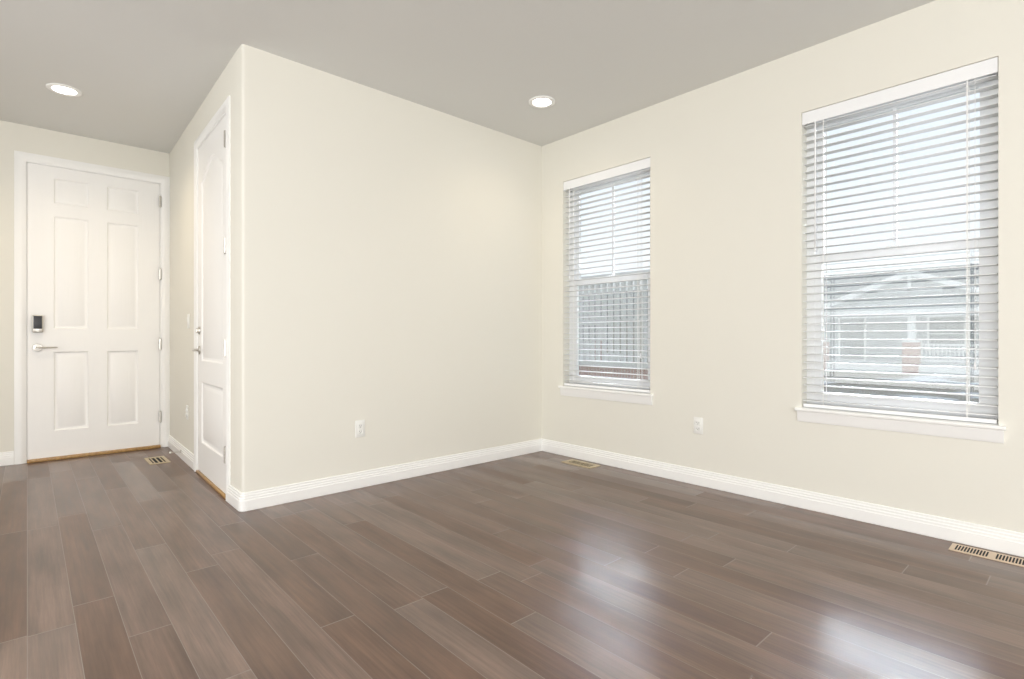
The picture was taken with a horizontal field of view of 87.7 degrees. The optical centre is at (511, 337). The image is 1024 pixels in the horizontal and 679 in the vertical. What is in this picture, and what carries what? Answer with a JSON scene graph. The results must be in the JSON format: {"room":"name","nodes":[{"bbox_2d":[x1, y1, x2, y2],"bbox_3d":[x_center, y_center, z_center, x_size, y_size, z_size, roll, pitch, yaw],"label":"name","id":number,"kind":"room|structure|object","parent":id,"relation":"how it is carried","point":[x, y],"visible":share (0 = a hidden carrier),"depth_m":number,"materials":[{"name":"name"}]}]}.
{"room":"empty living room","nodes":[
{"label":"empty living room","id":0,"kind":"room"},
{"bbox_2d":[0,120,168,451],"bbox_3d":[-4.561,-0.350,3.861,3.650,2.740,0.150,0,0,-42],"label":"wall","id":1,"kind":"structure","parent":0,"point":[31,139],"depth_m":4.27,"materials":[{"name":"white paint"}]},
{"bbox_2d":[0,451,13,465],"bbox_3d":[-4.911,0.966,3.430,2.491,0.108,0.016,0,0,-42],"label":"baseboard","id":2,"kind":"structure","parent":1,"relation":"attached to","point":[6,458],"depth_m":4.24,"materials":[{"name":"white wood"}]},
{"bbox_2d":[14,150,169,464],"bbox_3d":[-3.651,-0.210,4.688,0.948,2.460,0.151,0,0,-42],"label":"door frame","id":3,"kind":"structure","parent":1,"relation":"in","point":[26,285],"depth_m":4.41,"materials":[{"name":"white wood"}]},
{"bbox_2d":[27,162,160,459],"bbox_3d":[-3.595,-0.212,4.634,0.919,2.415,0.097,0,0,-42],"label":"front door","id":4,"kind":"structure","parent":3,"relation":"attached to","point":[93,311],"depth_m":4.60,"materials":[{"name":"white wood"}]},
{"bbox_2d":[27,445,160,462],"bbox_3d":[-3.640,1.008,4.675,0.914,0.024,0.185,0,0,-42],"label":"threshold","id":5,"kind":"object","parent":1,"relation":"attached to","point":[90,454],"visible":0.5,"depth_m":4.58,"materials":[{"name":"brown wood"}]},
{"bbox_2d":[169,54,234,487],"bbox_3d":[-2.445,-0.350,4.202,0.120,2.740,2.490,0,0,-41],"label":"wall","id":6,"kind":"structure","parent":0,"point":[181,165],"depth_m":4.34,"materials":[{"name":"white paint"}]},
{"bbox_2d":[168,435,193,469],"bbox_3d":[-2.823,0.966,4.533,0.016,0.108,1.189,0,0,-41],"label":"baseboard","id":7,"kind":"structure","parent":6,"relation":"attached to","point":[186,455],"depth_m":4.45,"materials":[{"name":"white wood"}]},
{"bbox_2d":[187,314,189,327],"bbox_3d":[-2.610,-0.130,4.290,0.013,0.114,0.070,0,0,-41],"label":"light switch","id":8,"kind":"object","parent":6,"relation":"attached to","point":[188,320],"visible":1,"depth_m":4.28,"materials":[{"name":"white plastic"}]},
{"bbox_2d":[196,470,225,498],"bbox_3d":[-2.047,1.012,3.732,0.134,0.017,0.886,0,0,-41],"label":"threshold","id":9,"kind":"object","parent":6,"relation":"attached to","point":[214,486],"visible":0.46,"depth_m":3.65,"materials":[{"name":"brown wood"}]},
{"bbox_2d":[198,113,225,148],"bbox_3d":[-2.042,-0.210,3.737,0.121,2.460,0.920,0,0,-41],"label":"door","id":10,"kind":"structure","parent":6,"relation":"in","point":[212,130],"depth_m":3.67,"materials":[{"name":"white wood"}]},
{"bbox_2d":[192,115,225,493],"bbox_3d":[-2.088,-0.210,3.690,0.090,2.420,0.891,0,0,-41],"label":"door","id":11,"kind":"structure","parent":10,"relation":"attached to","point":[211,332],"depth_m":3.68,"materials":[{"name":"white wood"}]},
{"bbox_2d":[194,96,229,500],"bbox_3d":[-2.094,-0.239,3.692,0.018,2.518,1.036,0,0,-41],"label":"door frame","id":12,"kind":"structure","parent":6,"relation":"attached to","point":[224,108],"depth_m":3.39,"materials":[{"name":"white wood"}]},
{"bbox_2d":[235,44,541,492],"bbox_3d":[-0.703,-0.350,4.011,2.500,2.740,0.140,0,0,-42],"label":"wall","id":13,"kind":"structure","parent":0,"point":[388,268],"depth_m":3.68,"materials":[{"name":"white paint"}]},
{"bbox_2d":[355,420,364,437],"bbox_3d":[-1.029,0.620,3.612,0.070,0.114,0.012,0,0,-42],"label":"outlet","id":14,"kind":"object","parent":13,"relation":"attached to","point":[359,428],"visible":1,"depth_m":3.61,"materials":[{"name":"white plastic"}]},
{"bbox_2d":[232,439,539,511],"bbox_3d":[-0.674,0.966,3.946,2.487,0.108,0.036,0,0,-42],"label":"baseboard","id":15,"kind":"structure","parent":13,"relation":"attached to","point":[252,500],"depth_m":3.65,"materials":[{"name":"white wood"}]},
{"bbox_2d":[0,0,934,153],"bbox_3d":[-0.450,-1.760,1.111,6.430,0.080,9.850,0,0,-42],"label":"ceiling","id":16,"kind":"structure","parent":0,"point":[145,74],"depth_m":3.19,"materials":[{"name":"white paint"}]},
{"bbox_2d":[46,83,81,96],"bbox_3d":[-3.110,-1.716,3.700,0.196,0.009,0.196,0,0,-42],"label":"recessed light","id":17,"kind":"object","parent":16,"relation":"in","point":[63,89],"visible":0.98,"depth_m":3.69,"materials":[{"name":"white"}]},
{"bbox_2d":[529,96,554,107],"bbox_3d":[0.219,-1.716,3.890,0.196,0.009,0.196,0,0,-42],"label":"recessed light","id":18,"kind":"object","parent":16,"relation":"in","point":[542,101],"visible":1,"depth_m":3.88,"materials":[{"name":"white plastic"}]},
{"bbox_2d":[0,447,1023,678],"bbox_3d":[-0.450,1.060,1.111,6.430,0.080,9.850,0,0,-42],"label":"floor","id":19,"kind":"structure","parent":0,"point":[137,565],"depth_m":2.21,"materials":[{"name":"brown wood"}]},
{"bbox_2d":[144,456,169,464],"bbox_3d":[-2.939,1.018,4.411,0.140,0.004,0.300,0,0,-42],"label":"floor vent","id":20,"kind":"object","parent":19,"relation":"in","point":[156,460],"visible":1,"depth_m":4.40,"materials":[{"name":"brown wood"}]},
{"bbox_2d":[561,459,600,468],"bbox_3d":[0.553,1.018,4.288,0.140,0.004,0.300,0,0,-42],"label":"floor vent","id":21,"kind":"object","parent":19,"relation":"in","point":[581,463],"visible":1,"depth_m":4.29,"materials":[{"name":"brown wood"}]},
{"bbox_2d":[948,543,1023,566],"bbox_3d":[2.237,1.018,2.482,0.114,0.004,0.304,0,0,-42],"label":"floor vent","id":22,"kind":"object","parent":19,"relation":"in","point":[1004,558],"visible":1,"depth_m":2.49,"materials":[{"name":"beige metal"}]},
{"bbox_2d":[542,0,1023,532],"bbox_3d":[2.626,-0.350,2.329,0.160,2.740,7.110,0,0,-42],"label":"wall","id":23,"kind":"structure","parent":0,"point":[728,262],"depth_m":3.35,"materials":[{"name":"white paint"}]},
{"bbox_2d":[558,385,653,404],"bbox_3d":[0.755,0.462,4.307,0.115,0.084,0.931,0,0,-42],"label":"window sill","id":24,"kind":"structure","parent":23,"relation":"in","point":[645,398],"depth_m":4.23,"materials":[{"name":"white wood"}]},
{"bbox_2d":[569,167,649,388],"bbox_3d":[0.821,-0.463,4.367,0.077,1.765,0.875,0,0,-42],"label":"window","id":25,"kind":"structure","parent":23,"relation":"in","point":[577,343],"depth_m":4.43,"materials":[{"name":"white glass"}]},
{"bbox_2d":[563,157,649,392],"bbox_3d":[0.757,-0.464,4.309,0.072,1.759,0.871,0,0,-42],"label":"window blind","id":26,"kind":"object","parent":25,"relation":"attached to","point":[611,173],"visible":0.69,"depth_m":4.29,"materials":[{"name":"white plastic"}]},
{"bbox_2d":[694,417,702,433],"bbox_3d":[1.284,0.610,3.677,0.012,0.114,0.070,0,0,-42],"label":"outlet","id":27,"kind":"object","parent":23,"relation":"attached to","point":[698,425],"visible":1,"depth_m":3.67,"materials":[{"name":"white plastic"}]},
{"bbox_2d":[540,438,1023,556],"bbox_3d":[2.608,0.966,2.218,0.016,0.108,6.970,0,0,-42],"label":"baseboard","id":28,"kind":"structure","parent":23,"relation":"attached to","point":[987,537],"depth_m":3.10,"materials":[{"name":"white wood"}]},
{"bbox_2d":[795,407,1005,443],"bbox_3d":[2.049,0.462,2.886,0.115,0.084,0.931,0,0,-42],"label":"window sill","id":29,"kind":"structure","parent":23,"relation":"in","point":[980,431],"depth_m":2.80,"materials":[{"name":"white wood"}]},
{"bbox_2d":[807,73,997,418],"bbox_3d":[2.115,-0.463,2.946,0.077,1.765,0.875,0,0,-42],"label":"window","id":30,"kind":"structure","parent":23,"relation":"in","point":[992,344],"depth_m":2.90,"materials":[{"name":"white plastic"}]},
{"bbox_2d":[802,57,997,423],"bbox_3d":[2.050,-0.464,2.887,0.072,1.759,0.871,0,0,-42],"label":"window blind","id":31,"kind":"object","parent":30,"relation":"attached to","point":[958,75],"visible":0.98,"depth_m":2.83,"materials":[{"name":"white plastic"}]},
{"label":"outside","id":32,"kind":"structure","parent":0,"visible":0},
{"bbox_2d":[620,360,978,401],"bbox_3d":[27.914,1.670,38.920,86.320,0.200,140.000,0,0,-42],"label":"ground","id":33,"kind":"structure","parent":32,"point":[903,386],"depth_m":17.33,"materials":[{"name":"grey"}]},
{"bbox_2d":[579,269,649,379],"bbox_3d":[1.075,0.365,6.657,0.310,2.410,2.660,0,0,-42],"label":"fence","id":34,"kind":"object","parent":33,"relation":"on","point":[611,314],"depth_m":6.44,"materials":[{"name":"white"}]},
{"bbox_2d":[583,290,647,360],"bbox_3d":[8.259,-1.030,40.640,11.980,5.200,13.900,0,0,-42],"label":"house","id":35,"kind":"structure","parent":33,"relation":"on","point":[620,325],"depth_m":36.33,"materials":[{"name":"grey"}]},
{"bbox_2d":[824,263,978,375],"bbox_3d":[21.854,-1.030,25.699,11.980,5.200,13.900,0,0,-42],"label":"house","id":36,"kind":"structure","parent":33,"relation":"on","point":[905,319],"depth_m":23.64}
]}

